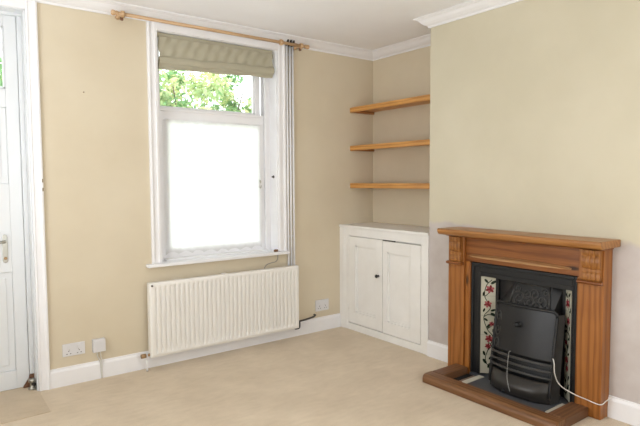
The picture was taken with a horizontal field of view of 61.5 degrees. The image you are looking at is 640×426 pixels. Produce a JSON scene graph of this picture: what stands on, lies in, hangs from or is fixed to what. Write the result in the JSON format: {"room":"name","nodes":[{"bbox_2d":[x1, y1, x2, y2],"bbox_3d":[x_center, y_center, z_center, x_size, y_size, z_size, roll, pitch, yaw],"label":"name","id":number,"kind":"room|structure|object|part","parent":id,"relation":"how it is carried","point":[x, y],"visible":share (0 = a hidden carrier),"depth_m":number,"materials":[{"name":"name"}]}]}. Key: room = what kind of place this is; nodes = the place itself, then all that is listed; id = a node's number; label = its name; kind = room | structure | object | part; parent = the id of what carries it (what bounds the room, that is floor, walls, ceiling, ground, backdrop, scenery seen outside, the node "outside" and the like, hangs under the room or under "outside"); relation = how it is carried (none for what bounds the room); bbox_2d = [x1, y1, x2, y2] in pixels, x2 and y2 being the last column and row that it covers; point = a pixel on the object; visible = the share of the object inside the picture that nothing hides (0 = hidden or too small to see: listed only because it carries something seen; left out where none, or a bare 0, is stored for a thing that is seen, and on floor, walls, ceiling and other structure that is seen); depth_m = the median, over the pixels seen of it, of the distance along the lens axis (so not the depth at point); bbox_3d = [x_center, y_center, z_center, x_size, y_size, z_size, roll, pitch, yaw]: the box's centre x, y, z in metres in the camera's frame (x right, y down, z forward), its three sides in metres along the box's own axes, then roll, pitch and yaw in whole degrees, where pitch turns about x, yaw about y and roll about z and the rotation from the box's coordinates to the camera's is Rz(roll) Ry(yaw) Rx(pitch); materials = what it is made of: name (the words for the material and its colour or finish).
{"room":"living room","nodes":[
{"label":"living room","id":0,"kind":"room"},
{"bbox_2d":[37,3,372,369],"bbox_3d":[-1.324,-0.172,4.352,4.922,2.734,0.340,-3,4,-37],"label":"wall","id":1,"kind":"structure","parent":0,"point":[96,177],"depth_m":4.02,"materials":[{"name":"beige paint"}]},
{"bbox_2d":[0,0,50,391],"bbox_3d":[-2.405,-0.079,3.518,1.021,2.660,0.358,-3,4,-37],"label":"door","id":2,"kind":"structure","parent":1,"relation":"in","point":[24,331],"depth_m":3.69,"materials":[{"name":"white paint"}]},
{"bbox_3d":[-2.408,-0.448,3.495,0.651,0.520,0.029,-3,4,-37],"label":"panel","id":3,"kind":"part","parent":2,"relation":"part of","materials":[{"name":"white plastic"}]},
{"bbox_3d":[-2.160,0.246,3.689,0.032,0.197,0.008,-3,4,-37],"label":"handle plate","id":4,"kind":"part","parent":2,"relation":"part of","materials":[{"name":"silver metal"}]},
{"bbox_3d":[-2.401,0.768,3.568,0.651,0.695,0.029,-3,4,-37],"label":"panel","id":5,"kind":"part","parent":2,"relation":"part of","materials":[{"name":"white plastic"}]},
{"bbox_2d":[62,341,84,356],"bbox_3d":[-1.766,0.977,3.859,0.150,0.090,0.016,-3,4,-37],"label":"wall socket","id":6,"kind":"object","parent":1,"relation":"attached to","point":[76,348],"visible":1,"depth_m":3.85,"materials":[{"name":"white plastic"}]},
{"bbox_2d":[92,337,105,377],"bbox_3d":[-1.624,1.071,3.955,0.088,0.294,0.042,-3,4,-37],"label":"junction box","id":7,"kind":"object","parent":1,"relation":"attached to","point":[99,344],"visible":1,"depth_m":3.94,"materials":[{"name":"white plastic"}]},
{"bbox_2d":[50,313,340,388],"bbox_3d":[-0.844,1.116,4.562,2.630,0.133,0.018,-3,4,-37],"label":"baseboard","id":8,"kind":"structure","parent":1,"relation":"attached to","point":[84,372],"depth_m":4.22,"materials":[{"name":"white paint"}]},
{"bbox_2d":[30,0,372,60],"bbox_3d":[-1.299,-1.482,4.022,4.672,0.079,0.099,-3,4,-37],"label":"trim","id":9,"kind":"structure","parent":1,"relation":"attached to","point":[96,6],"depth_m":4.29,"materials":[{"name":"paint"}]},
{"bbox_2d":[111,9,309,50],"bbox_3d":[-0.817,-1.450,4.358,1.726,0.065,0.144,-3,4,-37],"label":"pole","id":10,"kind":"object","parent":1,"relation":"attached to","point":[120,15],"visible":1,"depth_m":4.21,"materials":[{"name":"brown wood"}]},
{"bbox_2d":[146,21,289,267],"bbox_3d":[-0.940,-0.525,4.633,1.300,1.921,0.482,-3,4,-37],"label":"window","id":11,"kind":"structure","parent":1,"relation":"in","point":[268,94],"depth_m":4.67,"materials":[{"name":"white paint"}]},
{"bbox_3d":[-0.963,-1.125,4.623,1.005,0.602,0.040,-3,4,-37],"label":"sash","id":12,"kind":"part","parent":11,"relation":"part of","materials":[{"name":"white paint"}]},
{"bbox_3d":[-0.910,-0.852,4.605,0.965,0.022,0.058,-3,4,-37],"label":"meeting rail","id":13,"kind":"part","parent":11,"relation":"part of","materials":[{"name":"white paint"}]},
{"bbox_2d":[163,119,261,254],"bbox_3d":[-0.893,-0.219,4.611,0.909,1.113,0.018,-3,4,-37],"label":"curtain","id":14,"kind":"object","parent":11,"relation":"hanging from","point":[213,193],"visible":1,"depth_m":4.59,"materials":[{"name":"white fabric"}]},
{"bbox_3d":[-0.910,-0.249,4.645,0.965,1.210,0.040,-3,4,-37],"label":"sash","id":15,"kind":"part","parent":11,"relation":"part of","materials":[{"name":"white glass"}]},
{"bbox_2d":[157,32,273,77],"bbox_3d":[-0.838,-1.276,4.461,1.042,0.280,0.076,-3,4,-37],"label":"blind","id":16,"kind":"object","parent":11,"relation":"attached to","point":[176,52],"visible":0.99,"depth_m":4.41,"materials":[{"name":"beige fabric"}]},
{"bbox_3d":[-0.850,0.380,4.574,1.300,0.025,0.199,-3,4,-37],"label":"sill","id":17,"kind":"part","parent":11,"relation":"part of","materials":[{"name":"white paint"}]},
{"bbox_2d":[140,265,315,370],"bbox_3d":[-0.697,0.836,4.597,1.692,0.683,0.127,-3,4,-37],"label":"radiator","id":18,"kind":"object","parent":1,"relation":"attached to","point":[185,314],"visible":1,"depth_m":4.44,"materials":[{"name":"white metal"}]},
{"bbox_2d":[286,46,289,265],"bbox_3d":[-0.291,-0.342,4.881,0.020,2.400,0.019,-3,4,-37],"label":"pipe","id":19,"kind":"object","parent":1,"relation":"attached to","point":[287,119],"visible":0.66,"depth_m":4.86,"materials":[{"name":"white metal"}]},
{"bbox_2d":[289,46,292,264],"bbox_3d":[-0.266,-0.343,4.899,0.020,2.400,0.019,-3,4,-37],"label":"pipe","id":20,"kind":"object","parent":1,"relation":"attached to","point":[290,136],"visible":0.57,"depth_m":4.88,"materials":[{"name":"white metal"}]},
{"bbox_2d":[291,46,294,264],"bbox_3d":[-0.241,-0.345,4.918,0.020,2.400,0.019,-3,4,-37],"label":"pipe","id":21,"kind":"object","parent":1,"relation":"attached to","point":[292,48],"visible":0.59,"depth_m":4.90,"materials":[{"name":"white metal"}]},
{"bbox_2d":[315,298,328,311],"bbox_3d":[0.021,0.890,5.202,0.158,0.108,0.016,-3,4,-37],"label":"wall socket","id":22,"kind":"object","parent":1,"relation":"attached to","point":[323,304],"visible":1,"depth_m":5.20,"materials":[{"name":"white plastic"}]},
{"bbox_2d":[110,0,470,49],"bbox_3d":[0.244,-1.536,2.048,5.172,0.250,5.900,-3,4,-37],"label":"ceiling","id":23,"kind":"structure","parent":0,"point":[364,24],"depth_m":4.17,"materials":[{"name":"paint"}]},
{"bbox_2d":[0,327,632,425],"bbox_3d":[0.260,1.377,2.223,5.172,0.120,5.900,-3,4,-37],"label":"floor","id":24,"kind":"structure","parent":0,"point":[339,376],"depth_m":3.69,"materials":[{"name":"beige carpet"}]},
{"bbox_2d":[0,387,50,423],"bbox_3d":[-2.215,1.260,3.354,0.880,0.005,0.564,-3,4,-37],"label":"mat","id":25,"kind":"object","parent":24,"relation":"on","point":[20,403],"visible":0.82,"depth_m":3.49,"materials":[{"name":"beige carpet"}]},
{"bbox_2d":[28,378,35,389],"bbox_3d":[-2.016,1.194,3.768,0.056,0.074,0.061,-3,4,-37],"label":"door stop","id":26,"kind":"object","parent":25,"relation":"on","point":[32,381],"visible":0.99,"depth_m":3.75,"materials":[{"name":"silver metal"}]},
{"bbox_2d":[339,222,428,354],"bbox_3d":[0.704,0.637,4.994,0.476,1.018,1.146,-3,4,-37],"label":"base cabinet","id":27,"kind":"object","parent":24,"relation":"on","point":[384,267],"visible":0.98,"depth_m":4.82,"materials":[{"name":"white paint"}]},
{"bbox_3d":[0.432,0.651,5.049,0.026,0.840,0.466,-3,4,-37],"label":"door","id":28,"kind":"part","parent":27,"relation":"part of","materials":[{"name":"white paint"}]},
{"bbox_3d":[0.439,0.638,5.046,0.016,0.645,0.294,-3,4,-37],"label":"door panel","id":29,"kind":"part","parent":27,"relation":"part of","materials":[{"name":"white paint"}]},
{"bbox_3d":[0.698,0.670,4.703,0.016,0.634,0.283,-3,4,-37],"label":"door panel","id":30,"kind":"part","parent":27,"relation":"part of","materials":[{"name":"white paint"}]},
{"bbox_3d":[0.712,0.677,4.678,0.026,0.834,0.454,-3,4,-37],"label":"door","id":31,"kind":"part","parent":27,"relation":"part of","materials":[{"name":"white paint"}]},
{"bbox_2d":[422,363,587,425],"bbox_3d":[1.188,1.200,3.572,0.375,0.062,1.008,-3,4,-37],"label":"kerb","id":32,"kind":"object","parent":24,"relation":"on","point":[570,413],"visible":1,"depth_m":3.37,"materials":[{"name":"brown wood"}]},
{"bbox_3d":[0.959,1.178,3.962,0.270,0.061,0.110,-3,4,-37],"label":"rail","id":33,"kind":"part","parent":32,"relation":"part of","materials":[{"name":"brown wood"}]},
{"bbox_3d":[1.499,1.218,3.246,0.270,0.061,0.112,-3,4,-37],"label":"rail","id":34,"kind":"part","parent":32,"relation":"part of","materials":[{"name":"brown wood"}]},
{"bbox_2d":[454,371,568,412],"bbox_3d":[1.286,1.215,3.643,0.403,0.022,0.796,-3,4,-37],"label":"hearth","id":35,"kind":"object","parent":24,"relation":"on","point":[480,380],"visible":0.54,"depth_m":3.65,"materials":[{"name":"grey stone"}]},
{"bbox_2d":[470,262,577,402],"bbox_3d":[1.538,0.780,3.808,0.476,0.828,0.798,-3,4,-37],"label":"insert","id":36,"kind":"object","parent":35,"relation":"on","point":[490,283],"visible":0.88,"depth_m":3.68,"materials":[{"name":"metal"}]},
{"bbox_3d":[1.233,0.820,3.932,0.119,0.718,0.012,0,4,11],"label":"tile panel","id":37,"kind":"part","parent":36,"relation":"part of","materials":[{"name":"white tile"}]},
{"bbox_3d":[1.442,0.832,3.716,0.016,0.728,0.712,-3,4,-37],"label":"arch plate","id":38,"kind":"part","parent":36,"relation":"part of","materials":[{"name":"metal"}]},
{"bbox_2d":[500,280,562,314],"bbox_3d":[1.401,0.568,3.672,0.111,0.190,0.490,-3,4,-37],"label":"hood","id":39,"kind":"object","parent":36,"relation":"attached to","point":[522,292],"depth_m":3.60,"materials":[{"name":"metal"}]},
{"bbox_3d":[1.592,0.846,3.456,0.012,0.718,0.119,0,3,5],"label":"tile panel","id":40,"kind":"part","parent":36,"relation":"part of","materials":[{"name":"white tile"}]},
{"bbox_2d":[488,300,564,404],"bbox_3d":[1.341,0.908,3.574,0.219,0.593,0.472,-3,4,-37],"label":"fire cover","id":41,"kind":"object","parent":35,"relation":"on","point":[533,337],"visible":1,"depth_m":3.51,"materials":[{"name":"metal"}]},
{"bbox_3d":[1.310,0.741,3.565,0.046,0.042,0.039,-3,4,-37],"label":"knob","id":42,"kind":"part","parent":41,"relation":"part of","materials":[{"name":"metal"}]},
{"bbox_3d":[1.307,1.043,3.556,0.052,0.017,0.445,-3,4,-37],"label":"rail","id":43,"kind":"part","parent":41,"relation":"part of","materials":[{"name":"metal"}]},
{"bbox_3d":[1.312,1.001,3.557,0.052,0.017,0.445,-3,4,-37],"label":"rail","id":44,"kind":"part","parent":41,"relation":"part of","materials":[{"name":"metal"}]},
{"bbox_3d":[1.317,0.959,3.559,0.052,0.017,0.445,-3,4,-37],"label":"rail","id":45,"kind":"part","parent":41,"relation":"part of","materials":[{"name":"metal"}]},
{"bbox_3d":[1.338,1.015,3.578,0.059,0.151,0.433,-3,4,-37],"label":"plate","id":46,"kind":"part","parent":41,"relation":"part of","materials":[{"name":"metal"}]},
{"bbox_3d":[1.347,0.783,3.571,0.086,0.324,0.443,-3,4,-37],"label":"blower plate","id":47,"kind":"part","parent":41,"relation":"part of","materials":[{"name":"metal"}]},
{"bbox_2d":[553,359,611,404],"bbox_3d":[1.600,1.033,3.297,0.336,0.231,0.080,2,4,28],"label":"power cable","id":48,"kind":"object","parent":41,"relation":"attached to","point":[553,359],"visible":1,"depth_m":3.33,"materials":[{"name":"white plastic"}]},
{"bbox_2d":[437,227,620,419],"bbox_3d":[1.330,0.680,3.634,0.247,1.090,1.206,-3,4,-37],"label":"fireplace surround","id":49,"kind":"object","parent":24,"relation":"on","point":[590,259],"visible":0.96,"depth_m":3.36,"materials":[{"name":"brown wood"}]},
{"bbox_3d":[1.069,0.684,4.100,0.106,1.028,0.145,-3,4,-37],"label":"leg","id":50,"kind":"part","parent":49,"relation":"part of","materials":[{"name":"brown wood"}]},
{"bbox_3d":[1.318,0.325,3.652,0.051,0.026,0.775,-3,4,-37],"label":"ledge moulding","id":51,"kind":"part","parent":49,"relation":"part of","materials":[{"name":"brown wood"}]},
{"bbox_3d":[1.378,0.282,3.679,0.082,0.179,0.862,-3,4,-37],"label":"frieze panel","id":52,"kind":"part","parent":49,"relation":"part of","materials":[{"name":"brown wood"}]},
{"bbox_2d":[437,227,620,249],"bbox_3d":[1.329,0.158,3.600,0.247,0.044,1.200,-3,4,-37],"label":"mantel shelf","id":53,"kind":"object","parent":49,"relation":"attached to","point":[583,243],"depth_m":3.44,"materials":[{"name":"brown wood"}]},
{"bbox_3d":[1.351,0.186,3.647,0.159,0.018,1.166,-3,4,-37],"label":"bed mould","id":54,"kind":"part","parent":49,"relation":"part of","materials":[{"name":"brown wood"}]},
{"bbox_3d":[1.677,0.729,3.293,0.106,1.028,0.152,-3,4,-37],"label":"leg","id":55,"kind":"part","parent":49,"relation":"part of","materials":[{"name":"brown wood"}]},
{"bbox_2d":[373,46,430,226],"bbox_3d":[0.990,-0.233,5.161,0.250,2.734,1.148,-3,4,-37],"label":"wall","id":56,"kind":"structure","parent":0,"point":[407,74],"depth_m":5.18,"materials":[{"name":"beige paint"}]},
{"bbox_2d":[350,94,429,114],"bbox_3d":[0.762,-0.995,4.947,0.307,0.047,1.145,-3,4,-37],"label":"shelf","id":57,"kind":"object","parent":56,"relation":"attached to","point":[370,109],"visible":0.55,"depth_m":4.95,"materials":[{"name":"brown wood"}]},
{"bbox_2d":[350,139,429,151],"bbox_3d":[0.764,-0.621,4.969,0.307,0.047,1.145,-3,4,-37],"label":"shelf","id":58,"kind":"object","parent":56,"relation":"attached to","point":[370,147],"visible":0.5,"depth_m":4.89,"materials":[{"name":"brown wood"}]},
{"bbox_2d":[350,183,429,188],"bbox_3d":[0.766,-0.253,4.992,0.307,0.047,1.145,-3,4,-37],"label":"shelf","id":59,"kind":"object","parent":56,"relation":"attached to","point":[352,185],"visible":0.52,"depth_m":4.87,"materials":[{"name":"brown wood"}]},
{"bbox_2d":[372,34,430,60],"bbox_3d":[0.843,-1.553,4.976,0.099,0.074,1.148,-3,4,-37],"label":"trim","id":60,"kind":"structure","parent":56,"relation":"attached to","point":[422,41],"depth_m":5.06,"materials":[{"name":"paint"}]},
{"bbox_2d":[429,0,639,403],"bbox_3d":[2.411,-0.106,2.918,0.682,2.734,4.152,-3,4,-37],"label":"wall","id":61,"kind":"structure","parent":0,"point":[535,104],"depth_m":3.55,"materials":[{"name":"beige paint"}]},
{"bbox_2d":[427,340,447,362],"bbox_3d":[0.977,1.120,4.326,0.018,0.133,0.287,-3,4,-37],"label":"baseboard","id":62,"kind":"structure","parent":61,"relation":"attached to","point":[436,350],"depth_m":4.35,"materials":[{"name":"white paint"}]},
{"bbox_2d":[413,0,522,27],"bbox_3d":[2.063,-1.420,2.643,0.099,0.074,4.251,-3,4,-37],"label":"trim","id":63,"kind":"structure","parent":61,"relation":"attached to","point":[473,7],"depth_m":3.99,"materials":[{"name":"paint"}]},
{"bbox_2d":[607,395,639,425],"bbox_3d":[2.575,1.238,2.208,0.018,0.133,2.703,-3,4,-37],"label":"baseboard","id":64,"kind":"structure","parent":61,"relation":"attached to","point":[619,409],"depth_m":3.21,"materials":[{"name":"white paint"}]},
{"label":"outside","id":65,"kind":"structure","parent":0,"visible":0},
{"bbox_3d":[-7.686,1.060,14.718,30.000,0.100,23.580,-3,4,-37],"label":"ground","id":66,"kind":"structure","parent":65,"visible":0},
{"bbox_2d":[0,29,2,86],"bbox_3d":[-4.519,-0.696,6.972,2.563,4.328,1.794,-3,4,-37],"label":"shrub","id":67,"kind":"object","parent":66,"relation":"on","point":[1,78],"visible":0.02,"depth_m":6.94,"materials":[{"name":"green plant"}]},
{"bbox_2d":[159,69,251,112],"bbox_3d":[-2.076,-0.698,9.299,2.656,4.020,1.837,-3,4,-37],"label":"shrub","id":68,"kind":"object","parent":66,"relation":"on","point":[226,97],"visible":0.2,"depth_m":8.98,"materials":[{"name":"green plant"}]},
{"bbox_2d":[244,95,251,108],"bbox_3d":[-0.410,-0.957,11.458,2.671,4.257,1.783,-3,4,-37],"label":"shrub","id":69,"kind":"object","parent":66,"relation":"on","point":[250,98],"visible":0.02,"depth_m":10.63,"materials":[{"name":"green plant"}]}
]}

